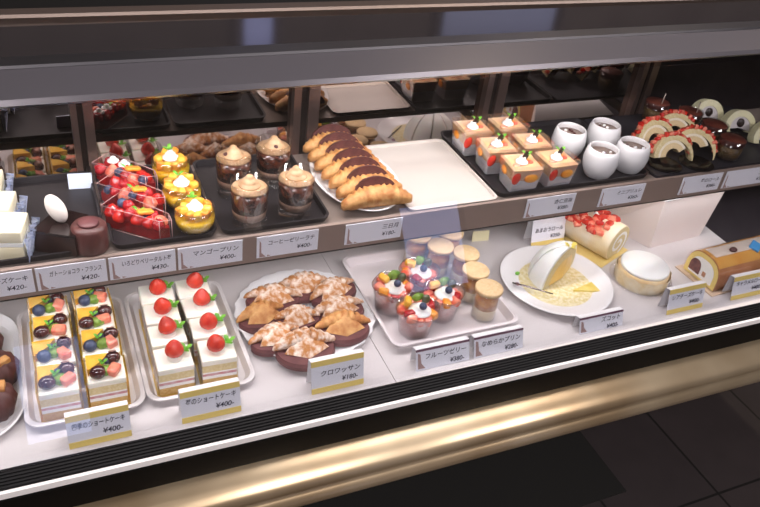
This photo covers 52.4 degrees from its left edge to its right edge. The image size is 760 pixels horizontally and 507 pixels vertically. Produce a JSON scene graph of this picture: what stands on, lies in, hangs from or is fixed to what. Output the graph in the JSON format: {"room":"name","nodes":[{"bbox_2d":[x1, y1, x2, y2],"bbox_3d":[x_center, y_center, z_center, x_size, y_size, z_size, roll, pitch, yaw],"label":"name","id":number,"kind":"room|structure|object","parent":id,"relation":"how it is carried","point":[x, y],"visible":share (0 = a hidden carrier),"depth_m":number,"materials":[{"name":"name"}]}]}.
{"room":"food shop","nodes":[
{"label":"food shop","id":0,"kind":"room"},
{"bbox_2d":[580,382,759,506],"bbox_3d":[1.189,1.097,1.509,9.000,0.050,6.000,-9,39,-22],"label":"floor","id":1,"kind":"structure","parent":0,"point":[703,451],"depth_m":2.15,"materials":[{"name":"tile"}]},
{"bbox_2d":[0,0,759,506],"bbox_3d":[0.117,0.148,1.530,2.590,1.216,0.650,-9,39,-22],"label":"display case","id":2,"kind":"object","parent":1,"relation":"on","point":[81,81],"visible":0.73,"depth_m":1.22,"materials":[{"name":"grey"}]},
{"bbox_2d":[0,313,23,434],"bbox_3d":[-0.598,0.177,1.095,0.168,0.014,0.280,-9,39,-22],"label":"oval plate","id":3,"kind":"object","parent":2,"relation":"on","point":[9,329],"visible":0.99,"depth_m":1.15,"materials":[{"name":"white ceramic"}]},
{"bbox_2d":[0,380,17,422],"bbox_3d":[-0.524,0.198,1.045,0.063,0.046,0.063,8,35,-1],"label":"chocolate cake","id":4,"kind":"object","parent":3,"relation":"on","point":[8,395],"visible":1,"depth_m":1.04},
{"bbox_2d":[0,269,35,296],"bbox_3d":[-0.488,0.041,1.004,0.071,0.037,0.002,-9,39,-22],"label":"price tag","id":5,"kind":"object","parent":2,"relation":"attached to","point":[16,282],"visible":1,"depth_m":1.01,"materials":[{"name":"white"}]},
{"bbox_2d":[0,171,101,265],"bbox_3d":[-0.506,-0.050,1.086,0.212,0.010,0.210,-9,39,-22],"label":"serving tray","id":6,"kind":"object","parent":2,"relation":"on","point":[85,200],"visible":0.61,"depth_m":1.14,"materials":[{"name":"black paint"}]},
{"bbox_2d":[0,212,39,262],"bbox_3d":[-0.487,-0.022,1.017,0.070,0.046,0.056,0,36,-11],"label":"cake","id":7,"kind":"object","parent":6,"relation":"on","point":[17,239],"visible":0.93,"depth_m":1.00,"materials":[{"name":"white food"}]},
{"bbox_2d":[31,194,88,256],"bbox_3d":[-0.427,-0.045,1.037,0.059,0.072,0.060,8,35,0],"label":"slice","id":8,"kind":"object","parent":6,"relation":"on","point":[54,234],"visible":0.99,"depth_m":1.02,"materials":[{"name":"brown food"}]},
{"bbox_2d":[70,216,108,256],"bbox_3d":[-0.391,-0.025,1.040,0.046,0.045,0.046,-9,39,-22],"label":"chocolate round","id":9,"kind":"object","parent":6,"relation":"on","point":[91,232],"visible":0.98,"depth_m":1.03,"materials":[{"name":"food"}]},
{"bbox_2d":[35,259,107,290],"bbox_3d":[-0.412,0.029,1.035,0.088,0.037,0.002,-9,39,-22],"label":"price tag","id":10,"kind":"object","parent":2,"relation":"attached to","point":[94,271],"visible":1,"depth_m":1.03,"materials":[{"name":"white"}]},
{"bbox_2d":[17,296,144,427],"bbox_3d":[-0.450,0.155,1.154,0.159,0.013,0.255,-9,39,-22],"label":"cake tray","id":11,"kind":"object","parent":2,"relation":"on","point":[32,410],"visible":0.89,"depth_m":1.15,"materials":[{"name":"white plastic"}]},
{"bbox_2d":[28,293,74,340],"bbox_3d":[-0.501,0.096,1.174,0.056,0.070,0.051,-11,39,-24],"label":"cake","id":12,"kind":"object","parent":11,"relation":"on","point":[46,305],"visible":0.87,"depth_m":1.16,"materials":[{"name":"white food"}]},
{"bbox_2d":[31,312,77,363],"bbox_3d":[-0.481,0.125,1.136,0.056,0.070,0.051,-9,39,-23],"label":"cake","id":13,"kind":"object","parent":11,"relation":"on","point":[51,326],"visible":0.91,"depth_m":1.12,"materials":[{"name":"white food"}]},
{"bbox_2d":[32,335,81,387],"bbox_3d":[-0.461,0.155,1.099,0.056,0.070,0.051,-11,39,-24],"label":"cake","id":14,"kind":"object","parent":11,"relation":"on","point":[46,352],"visible":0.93,"depth_m":1.08,"materials":[{"name":"white food"}]},
{"bbox_2d":[37,361,83,422],"bbox_3d":[-0.440,0.186,1.060,0.056,0.070,0.051,-8,38,-21],"label":"cake","id":15,"kind":"object","parent":11,"relation":"on","point":[59,392],"visible":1,"depth_m":1.04,"materials":[{"name":"white food"}]},
{"bbox_2d":[72,286,111,337],"bbox_3d":[-0.446,0.084,1.200,0.056,0.070,0.051,-10,39,-24],"label":"cake","id":16,"kind":"object","parent":11,"relation":"on","point":[92,297],"visible":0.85,"depth_m":1.18,"materials":[{"name":"white food"}]},
{"bbox_2d":[77,304,114,360],"bbox_3d":[-0.426,0.114,1.162,0.056,0.070,0.051,-8,38,-21],"label":"cake","id":17,"kind":"object","parent":11,"relation":"on","point":[88,318],"visible":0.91,"depth_m":1.15,"materials":[{"name":"white food"}]},
{"bbox_2d":[81,326,121,384],"bbox_3d":[-0.406,0.144,1.125,0.056,0.070,0.051,-7,38,-20],"label":"cake","id":18,"kind":"object","parent":11,"relation":"on","point":[93,341],"visible":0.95,"depth_m":1.11,"materials":[{"name":"white food"}]},
{"bbox_2d":[84,350,130,407],"bbox_3d":[-0.385,0.175,1.086,0.056,0.070,0.051,-8,38,-21],"label":"cake","id":19,"kind":"object","parent":11,"relation":"on","point":[105,372],"visible":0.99,"depth_m":1.07,"materials":[{"name":"white food"}]},
{"bbox_2d":[64,400,131,448],"bbox_3d":[-0.378,0.228,1.036,0.080,0.049,0.026,-9,39,-22],"label":"price tag","id":20,"kind":"object","parent":2,"relation":"on","point":[107,422],"visible":1,"depth_m":1.03,"materials":[{"name":"white"}]},
{"bbox_2d":[108,249,175,279],"bbox_3d":[-0.328,0.015,1.070,0.089,0.037,0.002,-9,39,-22],"label":"price tag","id":21,"kind":"object","parent":2,"relation":"attached to","point":[149,263],"visible":1,"depth_m":1.07,"materials":[{"name":"white"}]},
{"bbox_2d":[95,163,216,248],"bbox_3d":[-0.338,-0.076,1.156,0.146,0.010,0.210,-9,39,-22],"label":"serving tray","id":22,"kind":"object","parent":2,"relation":"on","point":[120,240],"visible":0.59,"depth_m":1.09,"materials":[{"name":"black paint"}]},
{"bbox_2d":[91,152,157,192],"bbox_3d":[-0.382,-0.119,1.176,0.103,0.040,0.044,18,37,14],"label":"tart","id":23,"kind":"object","parent":22,"relation":"on","point":[111,164],"visible":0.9,"depth_m":1.17,"materials":[{"name":"red food"}]},
{"bbox_2d":[97,172,165,216],"bbox_3d":[-0.358,-0.085,1.133,0.105,0.040,0.044,18,37,14],"label":"tart","id":24,"kind":"object","parent":22,"relation":"on","point":[144,194],"visible":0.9,"depth_m":1.12,"materials":[{"name":"red food"}]},
{"bbox_2d":[100,193,172,239],"bbox_3d":[-0.337,-0.048,1.087,0.104,0.040,0.043,18,37,14],"label":"tart","id":25,"kind":"object","parent":22,"relation":"on","point":[125,216],"visible":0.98,"depth_m":1.08,"materials":[{"name":"red food"}]},
{"bbox_2d":[152,143,188,184],"bbox_3d":[-0.323,-0.139,1.192,0.059,0.067,0.059,-4,37,-16],"label":"tart","id":26,"kind":"object","parent":22,"relation":"on","point":[169,159],"visible":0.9,"depth_m":1.18,"materials":[{"name":"yellow food"}]},
{"bbox_2d":[163,170,200,208],"bbox_3d":[-0.294,-0.096,1.147,0.059,0.058,0.059,32,42,30],"label":"tart","id":27,"kind":"object","parent":22,"relation":"on","point":[177,186],"visible":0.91,"depth_m":1.13,"materials":[{"name":"yellow food"}]},
{"bbox_2d":[175,191,214,233],"bbox_3d":[-0.264,-0.058,1.100,0.059,0.058,0.059,11,35,4],"label":"tart","id":28,"kind":"object","parent":22,"relation":"on","point":[196,215],"visible":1,"depth_m":1.09,"materials":[{"name":"yellow food"}]},
{"bbox_2d":[124,280,254,401],"bbox_3d":[-0.304,0.132,1.215,0.159,0.013,0.255,-9,39,-22],"label":"cake tray","id":29,"kind":"object","parent":2,"relation":"on","point":[245,370],"visible":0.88,"depth_m":1.20,"materials":[{"name":"white plastic"}]},
{"bbox_2d":[138,278,174,330],"bbox_3d":[-0.354,0.071,1.227,0.057,0.082,0.051,-7,38,-20],"label":"cake","id":30,"kind":"object","parent":29,"relation":"on","point":[158,288],"visible":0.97,"depth_m":1.21,"materials":[{"name":"white food"}]},
{"bbox_2d":[142,297,180,350],"bbox_3d":[-0.336,0.099,1.191,0.057,0.082,0.051,-8,38,-21],"label":"cake","id":31,"kind":"object","parent":29,"relation":"on","point":[152,314],"visible":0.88,"depth_m":1.18,"materials":[{"name":"white food"}]},
{"bbox_2d":[147,316,187,373],"bbox_3d":[-0.317,0.128,1.154,0.057,0.082,0.051,-9,39,-22],"label":"cake","id":32,"kind":"object","parent":29,"relation":"on","point":[168,329],"visible":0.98,"depth_m":1.14,"materials":[{"name":"white food"}]},
{"bbox_2d":[152,339,195,396],"bbox_3d":[-0.298,0.157,1.116,0.057,0.083,0.051,-9,39,-22],"label":"cake","id":33,"kind":"object","parent":29,"relation":"on","point":[173,364],"visible":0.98,"depth_m":1.10,"materials":[{"name":"white food"}]},
{"bbox_2d":[174,272,211,320],"bbox_3d":[-0.301,0.062,1.248,0.057,0.082,0.051,-9,39,-22],"label":"cake","id":34,"kind":"object","parent":29,"relation":"on","point":[184,289],"visible":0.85,"depth_m":1.23,"materials":[{"name":"white food"}]},
{"bbox_2d":[181,288,219,342],"bbox_3d":[-0.281,0.090,1.213,0.057,0.083,0.051,-9,39,-23],"label":"cake","id":35,"kind":"object","parent":29,"relation":"on","point":[202,302],"visible":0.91,"depth_m":1.20,"materials":[{"name":"white food"}]},
{"bbox_2d":[188,312,227,364],"bbox_3d":[-0.261,0.119,1.177,0.057,0.082,0.051,-7,38,-20],"label":"cake","id":36,"kind":"object","parent":29,"relation":"on","point":[200,329],"visible":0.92,"depth_m":1.16,"materials":[{"name":"white food"}]},
{"bbox_2d":[196,334,237,384],"bbox_3d":[-0.240,0.148,1.140,0.057,0.083,0.051,-7,38,-20],"label":"cake","id":37,"kind":"object","parent":29,"relation":"on","point":[217,356],"visible":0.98,"depth_m":1.13,"materials":[{"name":"white food"}]},
{"bbox_2d":[178,377,240,423],"bbox_3d":[-0.240,0.206,1.093,0.084,0.049,0.026,-9,39,-22],"label":"price tag","id":38,"kind":"object","parent":2,"relation":"on","point":[222,397],"visible":1,"depth_m":1.09,"materials":[{"name":"white"}]},
{"bbox_2d":[177,240,242,269],"bbox_3d":[-0.242,0.002,1.106,0.092,0.037,0.002,-9,39,-22],"label":"price tag","id":39,"kind":"object","parent":2,"relation":"attached to","point":[230,251],"visible":1,"depth_m":1.10,"materials":[{"name":"white"}]},
{"bbox_2d":[192,153,328,234],"bbox_3d":[-0.191,-0.100,1.216,0.168,0.010,0.210,-9,39,-22],"label":"serving tray","id":40,"kind":"object","parent":2,"relation":"on","point":[205,169],"visible":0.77,"depth_m":1.18,"materials":[{"name":"black paint"}]},
{"bbox_2d":[216,144,251,190],"bbox_3d":[-0.225,-0.131,1.185,0.056,0.084,0.056,19,37,15],"label":"glass","id":41,"kind":"object","parent":40,"relation":"on","point":[233,163],"visible":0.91,"depth_m":1.16,"materials":[{"name":"brown"}]},
{"bbox_2d":[231,174,267,222],"bbox_3d":[-0.189,-0.078,1.120,0.056,0.084,0.056,1,36,-10],"label":"glass","id":42,"kind":"object","parent":40,"relation":"on","point":[249,194],"visible":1,"depth_m":1.10,"materials":[{"name":"brown"}]},
{"bbox_2d":[256,135,290,179],"bbox_3d":[-0.170,-0.151,1.224,0.056,0.084,0.056,30,41,27],"label":"glass","id":43,"kind":"object","parent":40,"relation":"on","point":[272,154],"visible":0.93,"depth_m":1.20,"materials":[{"name":"brown"}]},
{"bbox_2d":[278,165,314,212],"bbox_3d":[-0.126,-0.095,1.156,0.056,0.084,0.056,10,35,3],"label":"glass","id":44,"kind":"object","parent":40,"relation":"on","point":[295,184],"visible":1,"depth_m":1.14,"materials":[{"name":"brown"}]},
{"bbox_2d":[256,229,318,257],"bbox_3d":[-0.137,-0.015,1.149,0.095,0.037,0.002,-9,39,-22],"label":"price tag","id":45,"kind":"object","parent":2,"relation":"attached to","point":[280,244],"visible":1,"depth_m":1.15,"materials":[{"name":"white"}]},
{"bbox_2d":[233,269,375,355],"bbox_3d":[-0.125,0.102,1.292,0.237,0.012,0.237,-9,39,-22],"label":"paper plate","id":46,"kind":"object","parent":2,"relation":"on","point":[240,305],"visible":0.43,"depth_m":1.32,"materials":[{"name":"white"}]},
{"bbox_2d":[236,299,283,334],"bbox_3d":[-0.190,0.099,1.251,0.087,0.036,0.052,-18,43,-31],"label":"croissant","id":47,"kind":"object","parent":46,"relation":"on","point":[255,316],"visible":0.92,"depth_m":1.24,"materials":[{"name":"food"}]},
{"bbox_2d":[243,282,302,310],"bbox_3d":[-0.177,0.073,1.286,0.099,0.036,0.057,-1,36,-13],"label":"croissant","id":48,"kind":"object","parent":46,"relation":"on","point":[287,296],"visible":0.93,"depth_m":1.28,"materials":[{"name":"food"}]},
{"bbox_2d":[248,321,298,356],"bbox_3d":[-0.162,0.130,1.213,0.091,0.036,0.051,-16,42,-30],"label":"croissant","id":49,"kind":"object","parent":46,"relation":"on","point":[262,342],"visible":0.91,"depth_m":1.20,"materials":[{"name":"food"}]},
{"bbox_2d":[274,304,319,328],"bbox_3d":[-0.133,0.102,1.250,0.077,0.036,0.045,-4,37,-16],"label":"croissant","id":50,"kind":"object","parent":46,"relation":"on","point":[301,315],"visible":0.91,"depth_m":1.24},
{"bbox_2d":[278,271,327,303],"bbox_3d":[-0.128,0.054,1.325,0.099,0.036,0.057,-6,38,-19],"label":"croissant","id":51,"kind":"object","parent":46,"relation":"on","point":[305,282],"visible":0.69,"depth_m":1.32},
{"bbox_2d":[272,326,335,371],"bbox_3d":[-0.114,0.144,1.199,0.104,0.040,0.073,-8,38,-21],"label":"croissant","id":52,"kind":"object","parent":46,"relation":"on","point":[293,350],"visible":0.93,"depth_m":1.19,"materials":[{"name":"food"}]},
{"bbox_2d":[310,276,355,307],"bbox_3d":[-0.077,0.063,1.323,0.097,0.036,0.054,-23,45,-36],"label":"croissant","id":53,"kind":"object","parent":46,"relation":"on","point":[332,286],"visible":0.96,"depth_m":1.31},
{"bbox_2d":[314,294,363,320],"bbox_3d":[-0.067,0.093,1.282,0.101,0.036,0.058,-13,40,-27],"label":"croissant","id":54,"kind":"object","parent":46,"relation":"on","point":[336,302],"visible":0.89,"depth_m":1.28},
{"bbox_2d":[314,309,370,346],"bbox_3d":[-0.057,0.117,1.245,0.095,0.037,0.060,-5,37,-17],"label":"croissant","id":55,"kind":"object","parent":46,"relation":"on","point":[349,328],"visible":0.96,"depth_m":1.24,"materials":[{"name":"food"}]},
{"bbox_2d":[306,348,363,394],"bbox_3d":[-0.066,0.176,1.164,0.084,0.054,0.027,-9,39,-22],"label":"price tag","id":56,"kind":"object","parent":2,"relation":"on","point":[340,370],"visible":1,"depth_m":1.16,"materials":[{"name":"white"}]},
{"bbox_2d":[309,155,398,211],"bbox_3d":[-0.042,-0.123,1.275,0.140,0.014,0.216,-9,39,-22],"label":"oval plate","id":57,"kind":"object","parent":2,"relation":"on","point":[323,184],"visible":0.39,"depth_m":1.25,"materials":[{"name":"white ceramic"}]},
{"bbox_2d":[314,140,378,170],"bbox_3d":[-0.056,-0.162,1.284,0.113,0.042,0.042,-7,38,-20],"label":"croissant","id":58,"kind":"object","parent":57,"relation":"on","point":[334,148],"visible":0.48,"depth_m":1.28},
{"bbox_2d":[321,148,386,179],"bbox_3d":[-0.043,-0.146,1.263,0.113,0.042,0.041,-7,38,-20],"label":"croissant","id":59,"kind":"object","parent":57,"relation":"on","point":[342,156],"visible":0.52,"depth_m":1.26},
{"bbox_2d":[328,156,393,188],"bbox_3d":[-0.030,-0.129,1.243,0.113,0.042,0.042,-8,38,-21],"label":"croissant","id":60,"kind":"object","parent":57,"relation":"on","point":[336,181],"visible":0.52,"depth_m":1.24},
{"bbox_2d":[336,165,401,198],"bbox_3d":[-0.018,-0.113,1.222,0.113,0.042,0.042,-8,38,-21],"label":"croissant","id":61,"kind":"object","parent":57,"relation":"on","point":[356,175],"visible":0.53,"depth_m":1.22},
{"bbox_2d":[341,175,412,210],"bbox_3d":[-0.006,-0.094,1.204,0.121,0.042,0.041,-8,38,-21],"label":"croissant","id":62,"kind":"object","parent":57,"relation":"on","point":[371,191],"visible":1,"depth_m":1.19,"materials":[{"name":"food"}]},
{"bbox_2d":[344,217,402,244],"bbox_3d":[-0.010,-0.035,1.202,0.096,0.037,0.002,-9,39,-22],"label":"price tag","id":63,"kind":"object","parent":2,"relation":"attached to","point":[387,228],"visible":1,"depth_m":1.20,"materials":[{"name":"white"}]},
{"bbox_2d":[0,108,759,268],"bbox_3d":[0.142,-0.143,1.359,2.570,0.010,0.220,-9,39,-22],"label":"shelf","id":64,"kind":"object","parent":2,"relation":"attached to","point":[334,226],"depth_m":1.22,"materials":[{"name":"grey"}]},
{"bbox_2d":[342,247,517,347],"bbox_3d":[0.084,0.068,1.376,0.240,0.017,0.250,-9,39,-22],"label":"serving tray","id":65,"kind":"object","parent":2,"relation":"on","point":[363,268],"visible":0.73,"depth_m":1.35,"materials":[{"name":"white"}]},
{"bbox_2d":[372,270,414,316],"bbox_3d":[0.021,0.066,1.317,0.070,0.070,0.070,20,37,16],"label":"cup","id":66,"kind":"object","parent":65,"relation":"on","point":[388,289],"visible":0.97,"depth_m":1.30,"materials":[{"name":"food"}]},
{"bbox_2d":[396,292,439,340],"bbox_3d":[0.060,0.101,1.275,0.070,0.070,0.070,16,36,11],"label":"cup","id":67,"kind":"object","parent":65,"relation":"on","point":[417,313],"visible":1,"depth_m":1.26,"materials":[{"name":"plastic"}]},
{"bbox_2d":[399,256,439,296],"bbox_3d":[0.067,0.042,1.360,0.070,0.070,0.070,20,37,16],"label":"cup","id":68,"kind":"object","parent":65,"relation":"on","point":[417,269],"visible":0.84,"depth_m":1.34,"materials":[{"name":"food"}]},
{"bbox_2d":[399,259,439,282],"bbox_3d":[0.066,0.049,1.365,0.070,0.052,0.070,22,38,18],"label":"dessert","id":69,"kind":"object","parent":68,"relation":"on","point":[412,268],"depth_m":1.34,"materials":[{"name":"food"}]},
{"bbox_2d":[427,238,453,277],"bbox_3d":[0.107,0.010,1.416,0.048,0.064,0.048,-9,39,-22],"label":"jar","id":70,"kind":"object","parent":65,"relation":"on","point":[440,249],"visible":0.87,"depth_m":1.40,"materials":[{"name":"clear glass"}]},
{"bbox_2d":[423,277,465,323],"bbox_3d":[0.107,0.077,1.318,0.070,0.070,0.070,20,37,16],"label":"cup","id":71,"kind":"object","parent":65,"relation":"on","point":[447,296],"visible":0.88,"depth_m":1.30,"materials":[{"name":"plastic"}]},
{"bbox_2d":[450,245,479,284],"bbox_3d":[0.152,0.023,1.406,0.048,0.064,0.048,-9,39,-22],"label":"jar","id":72,"kind":"object","parent":65,"relation":"on","point":[463,254],"visible":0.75,"depth_m":1.39,"materials":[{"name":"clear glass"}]},
{"bbox_2d":[460,261,489,302],"bbox_3d":[0.164,0.053,1.367,0.048,0.064,0.048,-9,39,-22],"label":"jar","id":73,"kind":"object","parent":65,"relation":"on","point":[473,271],"visible":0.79,"depth_m":1.35,"materials":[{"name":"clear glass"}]},
{"bbox_2d":[472,279,502,320],"bbox_3d":[0.182,0.083,1.330,0.048,0.064,0.048,-9,39,-22],"label":"jar","id":74,"kind":"object","parent":65,"relation":"on","point":[488,291],"visible":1,"depth_m":1.31,"materials":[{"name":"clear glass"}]},
{"bbox_2d":[366,139,496,211],"bbox_3d":[0.081,-0.139,1.327,0.165,0.006,0.216,-9,39,-22],"label":"serving tray","id":75,"kind":"object","parent":2,"relation":"on","point":[435,175],"visible":0.81,"depth_m":1.33,"materials":[{"name":"beige"}]},
{"bbox_2d":[410,336,468,371],"bbox_3d":[0.098,0.158,1.237,0.096,0.035,0.025,-9,39,-22],"label":"price tag","id":76,"kind":"object","parent":2,"relation":"on","point":[445,352],"visible":1,"depth_m":1.23,"materials":[{"name":"white"}]},
{"bbox_2d":[469,324,522,357],"bbox_3d":[0.193,0.143,1.276,0.094,0.035,0.025,-9,39,-22],"label":"price tag","id":77,"kind":"object","parent":2,"relation":"on","point":[509,338],"visible":1,"depth_m":1.27,"materials":[{"name":"white"}]},
{"bbox_2d":[523,216,565,245],"bbox_3d":[0.336,-0.053,1.552,0.080,0.065,0.030,-9,39,-22],"label":"price tag","id":78,"kind":"object","parent":2,"relation":"on","point":[550,230],"visible":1,"depth_m":1.55,"materials":[{"name":"white"}]},
{"bbox_2d":[441,118,648,196],"bbox_3d":[0.301,-0.183,1.429,0.325,0.010,0.230,-9,39,-22],"label":"serving tray","id":79,"kind":"object","parent":2,"relation":"on","point":[579,179],"visible":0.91,"depth_m":1.38,"materials":[{"name":"black paint"}]},
{"bbox_2d":[452,116,492,155],"bbox_3d":[0.166,-0.218,1.396,0.060,0.069,0.060,-8,38,-21],"label":"cup","id":80,"kind":"object","parent":79,"relation":"on","point":[465,133],"visible":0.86,"depth_m":1.38,"materials":[{"name":"food"}]},
{"bbox_2d":[475,133,517,173],"bbox_3d":[0.203,-0.180,1.350,0.060,0.069,0.060,-6,38,-18],"label":"cup","id":81,"kind":"object","parent":79,"relation":"on","point":[489,150],"visible":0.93,"depth_m":1.34,"materials":[{"name":"food"}]},
{"bbox_2d":[487,113,527,142],"bbox_3d":[0.233,-0.228,1.424,0.060,0.069,0.060,-9,39,-22],"label":"cup","id":82,"kind":"object","parent":79,"relation":"on","point":[509,125],"visible":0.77,"depth_m":1.41,"materials":[{"name":"food"}]},
{"bbox_2d":[499,150,543,191],"bbox_3d":[0.238,-0.144,1.307,0.060,0.069,0.060,-5,37,-18],"label":"cup","id":83,"kind":"object","parent":79,"relation":"on","point":[518,172],"visible":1,"depth_m":1.29,"materials":[{"name":"food"}]},
{"bbox_2d":[511,129,552,157],"bbox_3d":[0.269,-0.191,1.378,0.060,0.069,0.060,-6,38,-18],"label":"cup","id":84,"kind":"object","parent":79,"relation":"on","point":[534,142],"visible":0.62,"depth_m":1.36,"materials":[{"name":"food"}]},
{"bbox_2d":[534,146,577,186],"bbox_3d":[0.302,-0.154,1.334,0.060,0.069,0.060,-9,39,-23],"label":"cup","id":85,"kind":"object","parent":79,"relation":"on","point":[559,168],"visible":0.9,"depth_m":1.32,"materials":[{"name":"food"}]},
{"bbox_2d":[551,122,586,158],"bbox_3d":[0.348,-0.207,1.429,0.064,0.055,0.064,-4,37,-16],"label":"ramekin","id":86,"kind":"object","parent":79,"relation":"on","point":[573,136],"visible":0.94,"depth_m":1.41,"materials":[{"name":"white ceramic"}]},
{"bbox_2d":[582,141,619,179],"bbox_3d":[0.393,-0.165,1.379,0.064,0.055,0.064,11,35,4],"label":"ramekin","id":87,"kind":"object","parent":79,"relation":"on","point":[600,160],"visible":1,"depth_m":1.36,"materials":[{"name":"white ceramic"}]},
{"bbox_2d":[586,117,620,145],"bbox_3d":[0.422,-0.222,1.464,0.064,0.055,0.064,16,36,11],"label":"ramekin","id":88,"kind":"object","parent":79,"relation":"on","point":[599,128],"visible":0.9,"depth_m":1.44,"materials":[{"name":"white ceramic"}]},
{"bbox_2d":[616,136,650,174],"bbox_3d":[0.458,-0.178,1.410,0.064,0.055,0.064,32,42,30],"label":"ramekin","id":89,"kind":"object","parent":79,"relation":"on","point":[634,151],"visible":0.98,"depth_m":1.39,"materials":[{"name":"white ceramic"}]},
{"bbox_2d":[523,193,576,217],"bbox_3d":[0.292,-0.083,1.327,0.100,0.037,0.002,-9,39,-22],"label":"price tag","id":90,"kind":"object","parent":2,"relation":"attached to","point":[559,203],"visible":1,"depth_m":1.33,"materials":[{"name":"white"}]},
{"bbox_2d":[500,245,613,315],"bbox_3d":[0.328,0.053,1.443,0.213,0.017,0.213,-9,39,-22],"label":"dinner plate","id":91,"kind":"object","parent":2,"relation":"on","point":[516,259],"visible":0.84,"depth_m":1.44,"materials":[{"name":"white ceramic"}]},
{"bbox_2d":[518,263,591,306],"bbox_3d":[0.328,0.055,1.444,0.159,0.001,0.159,-9,39,-22],"label":"doily","id":92,"kind":"object","parent":91,"relation":"on","point":[563,294],"visible":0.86,"depth_m":1.43,"materials":[{"name":"yellow paper"}]},
{"bbox_2d":[528,241,576,289],"bbox_3d":[0.323,0.005,1.445,0.073,0.078,0.123,20,37,16],"label":"cake","id":93,"kind":"object","parent":92,"relation":"on","point":[550,263],"visible":1,"depth_m":1.42,"materials":[{"name":"white food"}]},
{"bbox_2d":[564,235,626,267],"bbox_3d":[0.422,-0.021,1.578,0.102,0.002,0.134,-26,47,-38],"label":"paper","id":94,"kind":"object","parent":2,"relation":"on","point":[600,261],"visible":0.36,"depth_m":1.54,"materials":[{"name":"yellow paper"}]},
{"bbox_2d":[564,210,629,258],"bbox_3d":[0.434,-0.052,1.557,0.087,0.075,0.111,-26,47,-38],"label":"cake","id":95,"kind":"object","parent":94,"relation":"on","point":[602,232],"visible":0.78,"depth_m":1.53,"materials":[{"name":"white food"}]},
{"bbox_2d":[572,307,623,334],"bbox_3d":[0.385,0.116,1.357,0.094,0.029,0.024,-9,39,-22],"label":"price tag","id":96,"kind":"object","parent":2,"relation":"on","point":[612,317],"visible":1,"depth_m":1.35,"materials":[{"name":"white"}]},
{"bbox_2d":[597,183,645,206],"bbox_3d":[0.433,-0.105,1.385,0.098,0.037,0.002,-9,39,-22],"label":"price tag","id":97,"kind":"object","parent":2,"relation":"attached to","point":[630,193],"visible":1,"depth_m":1.38,"materials":[{"name":"white"}]},
{"bbox_2d":[614,250,671,294],"bbox_3d":[0.506,0.034,1.486,0.121,0.037,0.121,-9,39,-22],"label":"cheesecake","id":98,"kind":"object","parent":2,"relation":"on","point":[641,272],"visible":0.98,"depth_m":1.46,"materials":[{"name":"white"}]},
{"bbox_2d":[607,192,723,247],"bbox_3d":[0.577,-0.096,1.617,0.247,0.114,0.116,-9,39,-22],"label":"box","id":99,"kind":"object","parent":2,"relation":"on","point":[654,224],"visible":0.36,"depth_m":1.59,"materials":[{"name":"white"}]},
{"bbox_2d":[584,106,759,177],"bbox_3d":[0.642,-0.234,1.570,0.400,0.005,0.232,-9,39,-22],"label":"serving tray","id":100,"kind":"object","parent":2,"relation":"on","point":[750,155],"visible":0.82,"depth_m":1.52,"materials":[{"name":"black"}]},
{"bbox_2d":[631,115,672,141],"bbox_3d":[0.534,-0.241,1.507,0.088,0.060,0.037,-3,37,-14],"label":"cake","id":101,"kind":"object","parent":100,"relation":"on","point":[656,124],"visible":0.88,"depth_m":1.50,"materials":[{"name":"beige food"}]},
{"bbox_2d":[649,130,692,160],"bbox_3d":[0.550,-0.205,1.459,0.090,0.060,0.038,0,36,-11],"label":"cake","id":102,"kind":"object","parent":100,"relation":"on","point":[675,140],"visible":0.96,"depth_m":1.45,"materials":[{"name":"beige food"}]},
{"bbox_2d":[677,124,717,159],"bbox_3d":[0.611,-0.220,1.493,0.090,0.058,0.037,21,38,18],"label":"cake","id":103,"kind":"object","parent":100,"relation":"on","point":[697,133],"visible":0.86,"depth_m":1.48,"materials":[{"name":"beige food"}]},
{"bbox_2d":[716,132,746,160],"bbox_3d":[0.675,-0.205,1.492,0.053,0.044,0.053,-6,38,-18],"label":"cup","id":104,"kind":"object","parent":100,"relation":"on","point":[730,145],"visible":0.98,"depth_m":1.48,"materials":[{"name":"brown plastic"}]},
{"bbox_2d":[658,280,706,314],"bbox_3d":[0.561,0.080,1.424,0.086,0.049,0.026,-9,39,-22],"label":"price tag","id":105,"kind":"object","parent":2,"relation":"on","point":[688,296],"visible":1,"depth_m":1.42,"materials":[{"name":"white"}]},
{"bbox_2d":[677,172,723,194],"bbox_3d":[0.604,-0.132,1.456,0.099,0.037,0.002,-9,39,-22],"label":"price tag","id":106,"kind":"object","parent":2,"relation":"attached to","point":[693,184],"visible":1,"depth_m":1.46,"materials":[{"name":"white"}]},
{"bbox_2d":[675,264,731,296],"bbox_3d":[0.711,0.035,1.556,0.222,0.002,0.100,-11,40,-25],"label":"cake board","id":107,"kind":"object","parent":2,"relation":"on","point":[680,268],"visible":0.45,"depth_m":1.51,"materials":[{"name":"beige"}]},
{"bbox_2d":[683,235,759,290],"bbox_3d":[0.714,0.007,1.536,0.204,0.066,0.084,-11,40,-25],"label":"cake","id":108,"kind":"object","parent":107,"relation":"on","point":[714,265],"visible":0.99,"depth_m":1.50,"materials":[{"name":"brown food"}]},
{"bbox_2d":[720,167,759,188],"bbox_3d":[0.713,-0.149,1.501,0.121,0.037,0.002,-9,39,-22],"label":"price tag","id":109,"kind":"object","parent":2,"relation":"attached to","point":[751,175],"visible":1,"depth_m":1.50,"materials":[{"name":"white"}]},
{"bbox_2d":[722,269,759,300],"bbox_3d":[0.705,0.058,1.484,0.085,0.047,0.025,-9,39,-22],"label":"price tag","id":110,"kind":"object","parent":2,"relation":"on","point":[746,284],"visible":1,"depth_m":1.48,"materials":[{"name":"white"}]},
{"bbox_2d":[301,431,625,506],"bbox_3d":[-0.260,0.679,1.763,1.862,0.006,0.268,-9,39,-22],"label":"floor mat","id":111,"kind":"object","parent":1,"relation":"on","point":[565,470],"depth_m":2.00,"materials":[{"name":"black"}]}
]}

